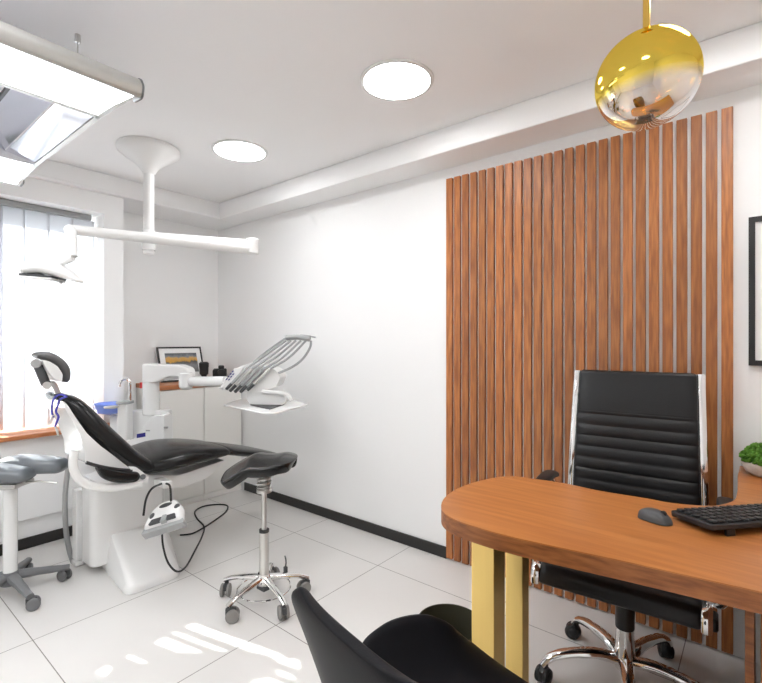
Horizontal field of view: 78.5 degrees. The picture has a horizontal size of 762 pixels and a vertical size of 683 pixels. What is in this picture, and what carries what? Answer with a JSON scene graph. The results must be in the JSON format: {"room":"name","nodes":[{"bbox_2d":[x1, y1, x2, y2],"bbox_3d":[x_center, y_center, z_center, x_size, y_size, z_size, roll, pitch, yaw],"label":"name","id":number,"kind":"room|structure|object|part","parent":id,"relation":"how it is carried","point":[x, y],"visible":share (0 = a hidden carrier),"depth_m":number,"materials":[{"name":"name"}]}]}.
{"room":"dental clinic","nodes":[
{"label":"dental clinic","id":0,"kind":"room"},
{"bbox_2d":[0,177,238,543],"bbox_3d":[-2.581,0.065,2.897,0.500,2.470,3.600,0,0,39],"label":"wall","id":1,"kind":"structure","parent":0,"point":[168,297],"depth_m":3.77,"materials":[{"name":"white paint"}]},
{"bbox_2d":[0,525,71,555],"bbox_3d":[-2.690,1.266,2.357,0.013,0.068,2.625,0,0,39],"label":"baseboard","id":2,"kind":"structure","parent":1,"relation":"attached to","point":[28,542],"depth_m":2.98,"materials":[{"name":"black"}]},
{"bbox_2d":[0,198,93,430],"bbox_3d":[-2.510,-0.168,2.805,0.066,1.460,1.417,0,0,39],"label":"window","id":3,"kind":"structure","parent":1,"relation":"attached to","point":[36,316],"depth_m":3.09,"materials":[{"name":"white glass"}]},
{"bbox_2d":[0,434,95,525],"bbox_3d":[-2.696,0.865,2.345,0.018,0.510,2.600,0,0,39],"label":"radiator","id":4,"kind":"structure","parent":1,"relation":"attached to","point":[37,499],"depth_m":2.98,"materials":[{"name":"white metal"}]},
{"bbox_2d":[0,422,109,442],"bbox_3d":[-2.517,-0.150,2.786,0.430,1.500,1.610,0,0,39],"label":"windowsill","id":5,"kind":"structure","parent":1,"relation":"in","point":[46,430],"depth_m":2.94,"materials":[{"name":"brown wood"}]},
{"bbox_2d":[27,159,219,218],"bbox_3d":[-2.440,-1.103,2.637,0.047,0.135,3.375,0,0,39],"label":"trim","id":6,"kind":"structure","parent":1,"relation":"attached to","point":[48,170],"depth_m":3.30,"materials":[{"name":"white paint"}]},
{"bbox_2d":[0,489,760,682],"bbox_3d":[-0.789,1.350,1.440,5.120,0.100,3.840,0,0,39],"label":"floor","id":7,"kind":"structure","parent":0,"point":[84,628],"depth_m":2.23,"materials":[{"name":"tile"}]},
{"bbox_2d":[0,454,71,610],"bbox_3d":[-1.885,0.948,2.369,0.501,0.703,0.529,0,0,39],"label":"stool","id":8,"kind":"object","parent":7,"relation":"on","point":[18,470],"visible":1,"depth_m":2.37,"materials":[{"name":"grey plastic"}]},
{"bbox_3d":[-1.937,1.211,2.257,0.054,0.065,0.236,0,0,16],"label":"leg","id":9,"kind":"part","parent":8,"relation":"part of","materials":[{"name":"grey plastic"}]},
{"bbox_3d":[-1.975,0.672,2.362,0.403,0.110,0.179,0,0,0],"label":"seat","id":10,"kind":"part","parent":8,"relation":"part of","materials":[{"name":"grey leather"}]},
{"bbox_3d":[-1.787,1.211,2.312,0.236,0.065,0.054,0,0,34],"label":"leg","id":11,"kind":"part","parent":8,"relation":"part of","materials":[{"name":"grey plastic"}]},
{"bbox_3d":[-1.946,1.211,2.515,0.054,0.065,0.236,0,0,-20],"label":"leg","id":12,"kind":"part","parent":8,"relation":"part of","materials":[{"name":"grey plastic"}]},
{"bbox_3d":[-1.815,0.730,2.381,0.330,0.040,0.120,0,0,5],"label":"seat plate","id":13,"kind":"part","parent":8,"relation":"part of","materials":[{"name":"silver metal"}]},
{"bbox_3d":[-1.860,0.652,2.455,0.393,0.110,0.158,0,0,-1],"label":"seat","id":14,"kind":"part","parent":8,"relation":"part of","materials":[{"name":"grey leather"}]},
{"bbox_3d":[-1.792,1.211,2.471,0.236,0.065,0.054,0,0,-38],"label":"leg","id":15,"kind":"part","parent":8,"relation":"part of","materials":[{"name":"grey plastic"}]},
{"bbox_2d":[30,351,274,594],"bbox_3d":[-1.312,0.689,2.833,0.758,1.279,1.428,0,0,39],"label":"dental chair","id":16,"kind":"object","parent":7,"relation":"on","point":[108,522],"visible":0.96,"depth_m":2.58,"materials":[{"name":"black plastic"}]},
{"bbox_3d":[-1.631,0.162,2.243,0.056,0.104,0.068,0,0,39],"label":"headrest arm","id":17,"kind":"part","parent":16,"relation":"part of","materials":[{"name":"grey plastic"}]},
{"bbox_3d":[-1.595,0.249,2.275,0.094,0.116,0.106,0,0,-36],"label":"headrest stem","id":18,"kind":"part","parent":16,"relation":"part of","materials":[{"name":"silver metal"}]},
{"bbox_2d":[48,394,67,436],"bbox_3d":[-1.518,0.346,2.190,0.088,0.202,0.010,0,0,0],"label":"chain","id":19,"kind":"object","parent":16,"relation":"hanging from","point":[64,395],"visible":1,"depth_m":2.19,"materials":[{"name":"blue plastic"}]},
{"bbox_3d":[-1.513,0.323,2.190,0.077,0.156,0.010,0,0,0],"label":"cord","id":20,"kind":"part","parent":19,"relation":"part of","materials":[{"name":"blue plastic"}]},
{"bbox_3d":[-1.507,0.480,2.475,0.481,0.460,0.433,0,0,39],"label":"backrest","id":21,"kind":"part","parent":16,"relation":"part of","materials":[{"name":"black leather"}]},
{"bbox_3d":[-1.330,0.625,2.265,0.027,0.248,0.330,0,0,39],"label":"armrest arm","id":22,"kind":"part","parent":16,"relation":"part of","materials":[{"name":"white paint"}]},
{"bbox_3d":[-1.324,0.611,2.273,0.016,0.097,0.213,0,0,39],"label":"armrest lever","id":23,"kind":"part","parent":16,"relation":"part of","materials":[{"name":"black plastic"}]},
{"bbox_3d":[-1.239,0.680,2.381,0.018,0.099,0.095,0,0,39],"label":"hinge plate","id":24,"kind":"part","parent":16,"relation":"part of","materials":[{"name":"white paint"}]},
{"bbox_3d":[-1.323,0.788,2.765,0.320,0.128,0.684,0,0,39],"label":"seat frame","id":25,"kind":"part","parent":16,"relation":"part of","materials":[{"name":"white plastic"}]},
{"bbox_3d":[-1.251,0.663,2.790,0.550,0.124,0.538,0,0,39],"label":"seat","id":26,"kind":"part","parent":16,"relation":"part of","materials":[{"name":"black leather"}]},
{"bbox_2d":[141,483,228,572],"bbox_3d":[-1.220,1.027,3.034,0.245,0.553,1.353,0,0,-9],"label":"foot pedal","id":27,"kind":"object","parent":16,"relation":"hanging from","point":[168,516],"visible":1,"depth_m":2.43,"materials":[{"name":"white paint"}]},
{"bbox_3d":[-1.241,1.148,3.066,0.245,0.311,1.285,0,0,-7],"label":"cord","id":28,"kind":"part","parent":27,"relation":"part of","materials":[{"name":"black rubber"}]},
{"bbox_2d":[137,387,203,505],"bbox_3d":[-1.716,0.838,3.799,0.395,0.925,0.361,0,0,39],"label":"base cabinet","id":29,"kind":"object","parent":7,"relation":"on","point":[187,406],"visible":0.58,"depth_m":3.71,"materials":[{"name":"white laminate"}]},
{"bbox_2d":[136,381,199,390],"bbox_3d":[-1.600,0.355,3.938,0.406,0.035,0.738,0,0,39],"label":"countertop","id":30,"kind":"structure","parent":29,"relation":"on","point":[165,385],"depth_m":3.63,"materials":[{"name":"brown wood"}]},
{"bbox_2d":[156,347,202,382],"bbox_3d":[-1.702,0.191,3.980,0.102,0.291,0.390,0,0,39],"label":"picture frame","id":31,"kind":"object","parent":30,"relation":"on","point":[190,356],"visible":0.55,"depth_m":3.99,"materials":[{"name":"black plastic"}]},
{"bbox_2d":[164,353,198,371],"bbox_3d":[-1.700,0.181,3.985,0.002,0.170,0.280,-22,-13,37],"label":"print","id":32,"kind":"object","parent":31,"relation":"attached to","point":[190,359],"depth_m":4.01},
{"bbox_2d":[199,362,208,375],"bbox_3d":[-1.506,0.255,3.966,0.088,0.163,0.088,0,0,39],"label":"lens","id":33,"kind":"object","parent":30,"relation":"on","point":[203,366],"visible":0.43,"depth_m":3.94,"materials":[{"name":"black plastic"}]},
{"bbox_2d":[213,365,226,375],"bbox_3d":[-1.394,0.272,4.030,0.116,0.128,0.136,0,0,-21],"label":"camera","id":34,"kind":"object","parent":30,"relation":"on","point":[220,371],"visible":0.6,"depth_m":4.00,"materials":[{"name":"black plastic"}]},
{"bbox_3d":[-1.570,0.814,3.680,0.019,0.872,0.357,0,0,39],"label":"door","id":35,"kind":"part","parent":29,"relation":"part of","materials":[{"name":"white paint"}]},
{"bbox_2d":[92,334,315,501],"bbox_3d":[-1.193,0.627,3.010,1.565,1.347,0.618,0,0,2],"label":"dental delivery unit","id":36,"kind":"object","parent":7,"relation":"on","point":[150,422],"visible":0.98,"depth_m":3.08,"materials":[{"name":"white paint"}]},
{"bbox_2d":[92,401,117,415],"bbox_3d":[-1.859,0.464,3.201,0.220,0.080,0.220,0,0,2],"label":"bowl","id":37,"kind":"object","parent":36,"relation":"on","point":[98,407],"depth_m":3.13,"materials":[{"name":"blue plastic"}]},
{"bbox_2d":[118,378,131,400],"bbox_3d":[-1.724,0.323,3.136,0.092,0.161,0.018,0,0,2],"label":"faucet","id":38,"kind":"object","parent":36,"relation":"on","point":[120,381],"depth_m":3.13,"materials":[{"name":"silver metal"}]},
{"bbox_3d":[-1.461,0.218,3.216,0.328,0.131,0.110,0,0,2],"label":"arm","id":39,"kind":"part","parent":36,"relation":"part of","materials":[{"name":"white paint"}]},
{"bbox_3d":[-1.160,0.267,3.103,0.327,0.078,0.069,0,0,24],"label":"arm","id":40,"kind":"part","parent":36,"relation":"part of","materials":[{"name":"white paint"}]},
{"bbox_2d":[224,399,307,413],"bbox_3d":[-0.755,0.415,2.994,0.550,0.011,0.618,0,0,2],"label":"tray","id":41,"kind":"object","parent":36,"relation":"on","point":[242,404],"depth_m":2.93,"materials":[{"name":"white paint"}]},
{"bbox_2d":[203,387,240,499],"bbox_3d":[-1.488,0.838,4.079,0.395,0.925,0.355,0,0,39],"label":"base cabinet","id":42,"kind":"object","parent":7,"relation":"on","point":[222,424],"visible":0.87,"depth_m":3.93,"materials":[{"name":"white laminate"}]},
{"bbox_2d":[219,452,310,623],"bbox_3d":[-0.593,0.934,2.323,0.456,0.732,0.445,0,0,39],"label":"stool","id":43,"kind":"object","parent":7,"relation":"on","point":[262,466],"visible":0.98,"depth_m":2.30,"materials":[{"name":"silver metal"}]},
{"bbox_3d":[-0.706,1.202,2.371,0.210,0.066,0.040,0,0,15],"label":"leg","id":44,"kind":"part","parent":43,"relation":"part of","materials":[{"name":"silver metal"}]},
{"bbox_3d":[-0.654,1.202,2.235,0.040,0.066,0.210,0,0,33],"label":"leg","id":45,"kind":"part","parent":43,"relation":"part of","materials":[{"name":"silver metal"}]},
{"bbox_3d":[-0.602,0.637,2.338,0.363,0.138,0.332,0,0,0],"label":"seat","id":46,"kind":"part","parent":43,"relation":"part of","materials":[{"name":"black leather"}]},
{"bbox_3d":[-0.554,1.174,2.371,0.148,0.131,0.065,0,0,-45],"label":"tilt lever","id":47,"kind":"part","parent":43,"relation":"part of","materials":[{"name":"grey plastic"}]},
{"bbox_3d":[-0.593,1.202,2.462,0.040,0.066,0.210,0,0,-3],"label":"leg","id":48,"kind":"part","parent":43,"relation":"part of","materials":[{"name":"silver metal"}]},
{"bbox_3d":[-0.509,1.202,2.242,0.040,0.066,0.210,0,0,-39],"label":"leg","id":49,"kind":"part","parent":43,"relation":"part of","materials":[{"name":"silver metal"}]},
{"bbox_3d":[-0.471,1.202,2.383,0.210,0.066,0.040,0,0,-21],"label":"leg","id":50,"kind":"part","parent":43,"relation":"part of","materials":[{"name":"silver metal"}]},
{"bbox_2d":[291,587,527,682],"bbox_3d":[0.167,0.901,0.991,0.598,0.800,0.549,0,0,-39],"label":"chair","id":51,"kind":"object","parent":7,"relation":"on","point":[415,648],"visible":1,"depth_m":1.15,"materials":[{"name":"black leather"}]},
{"bbox_2d":[419,604,471,641],"bbox_3d":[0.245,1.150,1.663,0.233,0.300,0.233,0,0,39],"label":"chair","id":52,"kind":"object","parent":7,"relation":"on","point":[459,617],"visible":0.28,"depth_m":1.75,"materials":[{"name":"black leather"}]},
{"bbox_2d":[441,466,761,682],"bbox_3d":[1.129,0.905,1.384,1.633,0.790,1.256,0,0,39],"label":"desk","id":53,"kind":"object","parent":7,"relation":"on","point":[602,533],"visible":0.91,"depth_m":1.30,"materials":[{"name":"brown wood"}]},
{"bbox_3d":[0.353,0.928,1.532,0.079,0.743,0.082,0,0,39],"label":"leg","id":54,"kind":"part","parent":53,"relation":"part of","materials":[{"name":"gold metal"}]},
{"bbox_3d":[0.425,0.928,1.453,0.055,0.743,0.051,0,0,39],"label":"leg","id":55,"kind":"part","parent":53,"relation":"part of","materials":[{"name":"gold metal"}]},
{"bbox_2d":[638,507,672,525],"bbox_3d":[0.780,0.492,1.326,0.058,0.034,0.092,0,0,-33],"label":"computer mouse","id":56,"kind":"object","parent":53,"relation":"on","point":[652,515],"visible":1,"depth_m":1.31,"materials":[{"name":"grey plastic"}]},
{"bbox_2d":[671,503,761,535],"bbox_3d":[1.062,0.490,1.310,0.440,0.039,0.141,0,0,-9],"label":"keyboard","id":57,"kind":"object","parent":53,"relation":"on","point":[728,518],"visible":1,"depth_m":1.27,"materials":[{"name":"black plastic"}]},
{"bbox_2d":[739,442,761,477],"bbox_3d":[1.466,0.447,1.767,0.174,0.126,0.175,0,0,39],"label":"plant","id":58,"kind":"object","parent":53,"relation":"on","point":[751,456],"visible":1,"depth_m":1.75,"materials":[{"name":"plant"}]},
{"bbox_3d":[1.465,0.482,1.766,0.158,0.055,0.158,0,0,39],"label":"pot","id":59,"kind":"part","parent":58,"relation":"part of","materials":[{"name":"ceramic"}]},
{"bbox_3d":[1.042,0.928,1.312,0.018,0.743,0.490,0,0,39],"label":"panel","id":60,"kind":"part","parent":53,"relation":"part of","materials":[{"name":"brown wood"}]},
{"bbox_3d":[1.095,0.928,0.966,0.478,0.743,0.020,0,0,39],"label":"panel","id":61,"kind":"part","parent":53,"relation":"part of","materials":[{"name":"brown wood"}]},
{"bbox_2d":[531,370,732,682],"bbox_3d":[0.917,0.714,1.752,0.680,1.173,0.649,0,0,35],"label":"office chair","id":62,"kind":"object","parent":7,"relation":"on","point":[633,433],"visible":0.65,"depth_m":1.86,"materials":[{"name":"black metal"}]},
{"bbox_3d":[0.707,0.582,1.990,0.055,0.044,0.252,0,0,35],"label":"armrest","id":63,"kind":"part","parent":62,"relation":"part of","materials":[{"name":"black plastic"}]},
{"bbox_3d":[0.722,0.503,1.917,0.048,0.745,0.577,0,0,38],"label":"frame rail","id":64,"kind":"part","parent":62,"relation":"part of","materials":[{"name":"silver metal"}]},
{"bbox_3d":[0.757,1.206,1.774,0.298,0.085,0.052,0,0,5],"label":"leg","id":65,"kind":"part","parent":62,"relation":"part of","materials":[{"name":"silver metal"}]},
{"bbox_3d":[0.884,1.206,1.918,0.052,0.085,0.298,0,0,-13],"label":"leg","id":66,"kind":"part","parent":62,"relation":"part of","materials":[{"name":"silver metal"}]},
{"bbox_3d":[0.897,0.837,1.726,0.490,0.075,0.460,0,0,35],"label":"seat","id":67,"kind":"part","parent":62,"relation":"part of","materials":[{"name":"black leather"}]},
{"bbox_3d":[0.855,1.206,1.608,0.052,0.085,0.298,0,0,23],"label":"leg","id":68,"kind":"part","parent":62,"relation":"part of","materials":[{"name":"silver metal"}]},
{"bbox_3d":[1.043,0.566,1.931,0.472,0.548,0.104,0,0,35],"label":"backrest","id":69,"kind":"part","parent":62,"relation":"part of","materials":[{"name":"black leather"}]},
{"bbox_3d":[1.073,0.222,1.974,0.448,0.190,0.063,0,0,35],"label":"headrest panel","id":70,"kind":"part","parent":62,"relation":"part of","materials":[{"name":"black leather"}]},
{"bbox_3d":[1.061,1.206,1.842,0.298,0.085,0.052,0,0,-31],"label":"leg","id":71,"kind":"part","parent":62,"relation":"part of","materials":[{"name":"silver metal"}]},
{"bbox_3d":[1.043,1.206,1.650,0.298,0.085,0.052,0,0,41],"label":"leg","id":72,"kind":"part","parent":62,"relation":"part of","materials":[{"name":"silver metal"}]},
{"bbox_3d":[1.135,0.503,1.624,0.048,0.745,0.577,0,0,33],"label":"frame rail","id":73,"kind":"part","parent":62,"relation":"part of","materials":[{"name":"silver metal"}]},
{"bbox_3d":[1.209,0.582,1.633,0.055,0.044,0.252,0,0,35],"label":"armrest","id":74,"kind":"part","parent":62,"relation":"part of","materials":[{"name":"black plastic"}]},
{"bbox_2d":[0,0,761,202],"bbox_3d":[-0.789,-1.220,1.440,5.120,0.100,3.840,0,0,39],"label":"ceiling","id":75,"kind":"structure","parent":0,"point":[282,77],"depth_m":1.94,"materials":[{"name":"white paint"}]},
{"bbox_2d":[0,20,144,186],"bbox_3d":[-1.665,-0.973,1.447,1.373,0.395,1.206,0,0,39],"label":"light","id":76,"kind":"object","parent":75,"relation":"hanging from","point":[36,73],"visible":1,"depth_m":1.53,"materials":[{"name":"silver metal"}]},
{"bbox_3d":[-2.167,-0.813,1.852,0.080,0.070,1.200,0,0,39],"label":"frame rail","id":77,"kind":"part","parent":76,"relation":"part of","materials":[{"name":"silver metal"}]},
{"bbox_3d":[-2.075,-0.806,1.779,0.272,0.052,1.164,0,0,39],"label":"light panel","id":78,"kind":"part","parent":76,"relation":"part of","materials":[{"name":"white plastic"}]},
{"bbox_3d":[-1.962,-0.825,1.684,0.023,0.030,1.200,0,0,39],"label":"rail","id":79,"kind":"part","parent":76,"relation":"part of","materials":[{"name":"white metal"}]},
{"bbox_3d":[-1.397,-0.825,1.225,0.023,0.030,1.200,0,0,39],"label":"rail","id":80,"kind":"part","parent":76,"relation":"part of","materials":[{"name":"silver metal"}]},
{"bbox_3d":[-1.269,-0.806,1.124,0.303,0.052,1.164,0,0,39],"label":"light panel","id":81,"kind":"part","parent":76,"relation":"part of","materials":[{"name":"white plastic"}]},
{"bbox_3d":[-1.167,-0.813,1.038,0.080,0.070,1.200,0,0,39],"label":"frame rail","id":82,"kind":"part","parent":76,"relation":"part of","materials":[{"name":"silver metal"}]},
{"bbox_3d":[-1.294,-0.811,1.904,1.250,0.038,0.016,0,0,39],"label":"rail","id":83,"kind":"part","parent":76,"relation":"part of","materials":[{"name":"silver metal"}]},
{"bbox_2d":[17,136,258,283],"bbox_3d":[-1.397,-0.735,2.810,1.252,0.870,0.374,0,0,-36],"label":"lamp","id":84,"kind":"object","parent":75,"relation":"hanging from","point":[150,154],"visible":1,"depth_m":2.72,"materials":[{"name":"white plastic"}]},
{"bbox_3d":[-1.257,-0.602,2.779,0.384,0.072,0.954,0,0,39],"label":"spring arm","id":85,"kind":"part","parent":84,"relation":"part of","materials":[{"name":"white plastic"}]},
{"bbox_3d":[-1.123,-0.635,2.930,0.605,0.057,0.060,0,0,-21],"label":"fixed arm","id":86,"kind":"part","parent":84,"relation":"part of","materials":[{"name":"white plastic"}]},
{"bbox_2d":[211,139,267,161],"bbox_3d":[-0.864,-1.165,2.855,0.330,0.009,0.330,0,0,39],"label":"recessed light","id":87,"kind":"object","parent":75,"relation":"in","point":[231,149],"visible":1,"depth_m":2.84,"materials":[{"name":"white paint"}]},
{"bbox_2d":[360,58,433,100],"bbox_3d":[0.071,-1.165,2.089,0.330,0.009,0.330,0,0,39],"label":"recessed light","id":88,"kind":"object","parent":75,"relation":"in","point":[396,79],"visible":1,"depth_m":2.07,"materials":[{"name":"white paint"}]},
{"bbox_2d":[595,0,703,130],"bbox_3d":[0.684,-0.862,1.200,0.243,0.616,0.243,0,0,39],"label":"pendant lamp","id":89,"kind":"object","parent":75,"relation":"hanging from","point":[653,73],"visible":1,"depth_m":1.12,"materials":[{"name":"gold metal"}]},
{"bbox_3d":[0.684,-0.964,1.200,0.017,0.372,0.017,0,0,39],"label":"rod","id":90,"kind":"part","parent":89,"relation":"part of","materials":[{"name":"gold metal"}]},
{"bbox_2d":[218,84,761,663],"bbox_3d":[0.385,0.065,2.883,5.120,2.470,0.120,0,0,39],"label":"wall","id":91,"kind":"structure","parent":0,"point":[363,273],"depth_m":2.98,"materials":[{"name":"white paint"}]},
{"bbox_2d":[244,482,445,558],"bbox_3d":[-0.401,1.266,3.436,2.045,0.068,0.013,0,0,39],"label":"baseboard","id":92,"kind":"structure","parent":91,"relation":"attached to","point":[421,544],"depth_m":3.23,"materials":[{"name":"black"}]},
{"bbox_2d":[218,22,761,224],"bbox_3d":[0.423,-1.103,2.630,4.500,0.135,0.225,0,0,39],"label":"ceiling beam","id":93,"kind":"structure","parent":91,"relation":"attached to","point":[732,60],"depth_m":2.46,"materials":[{"name":"white paint"}]},
{"bbox_2d":[446,106,732,654],"bbox_3d":[0.924,0.160,2.353,1.365,2.256,0.021,0,0,39],"label":"panel","id":94,"kind":"object","parent":91,"relation":"attached to","point":[477,179],"visible":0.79,"depth_m":2.31,"materials":[{"name":"brown wood"}]},
{"bbox_2d":[749,216,761,365],"bbox_3d":[1.681,-0.202,1.736,0.490,0.598,0.022,0,0,39],"label":"framed poster","id":95,"kind":"object","parent":91,"relation":"attached to","point":[755,223],"visible":1,"depth_m":1.87,"materials":[{"name":"black plastic"}]}
]}

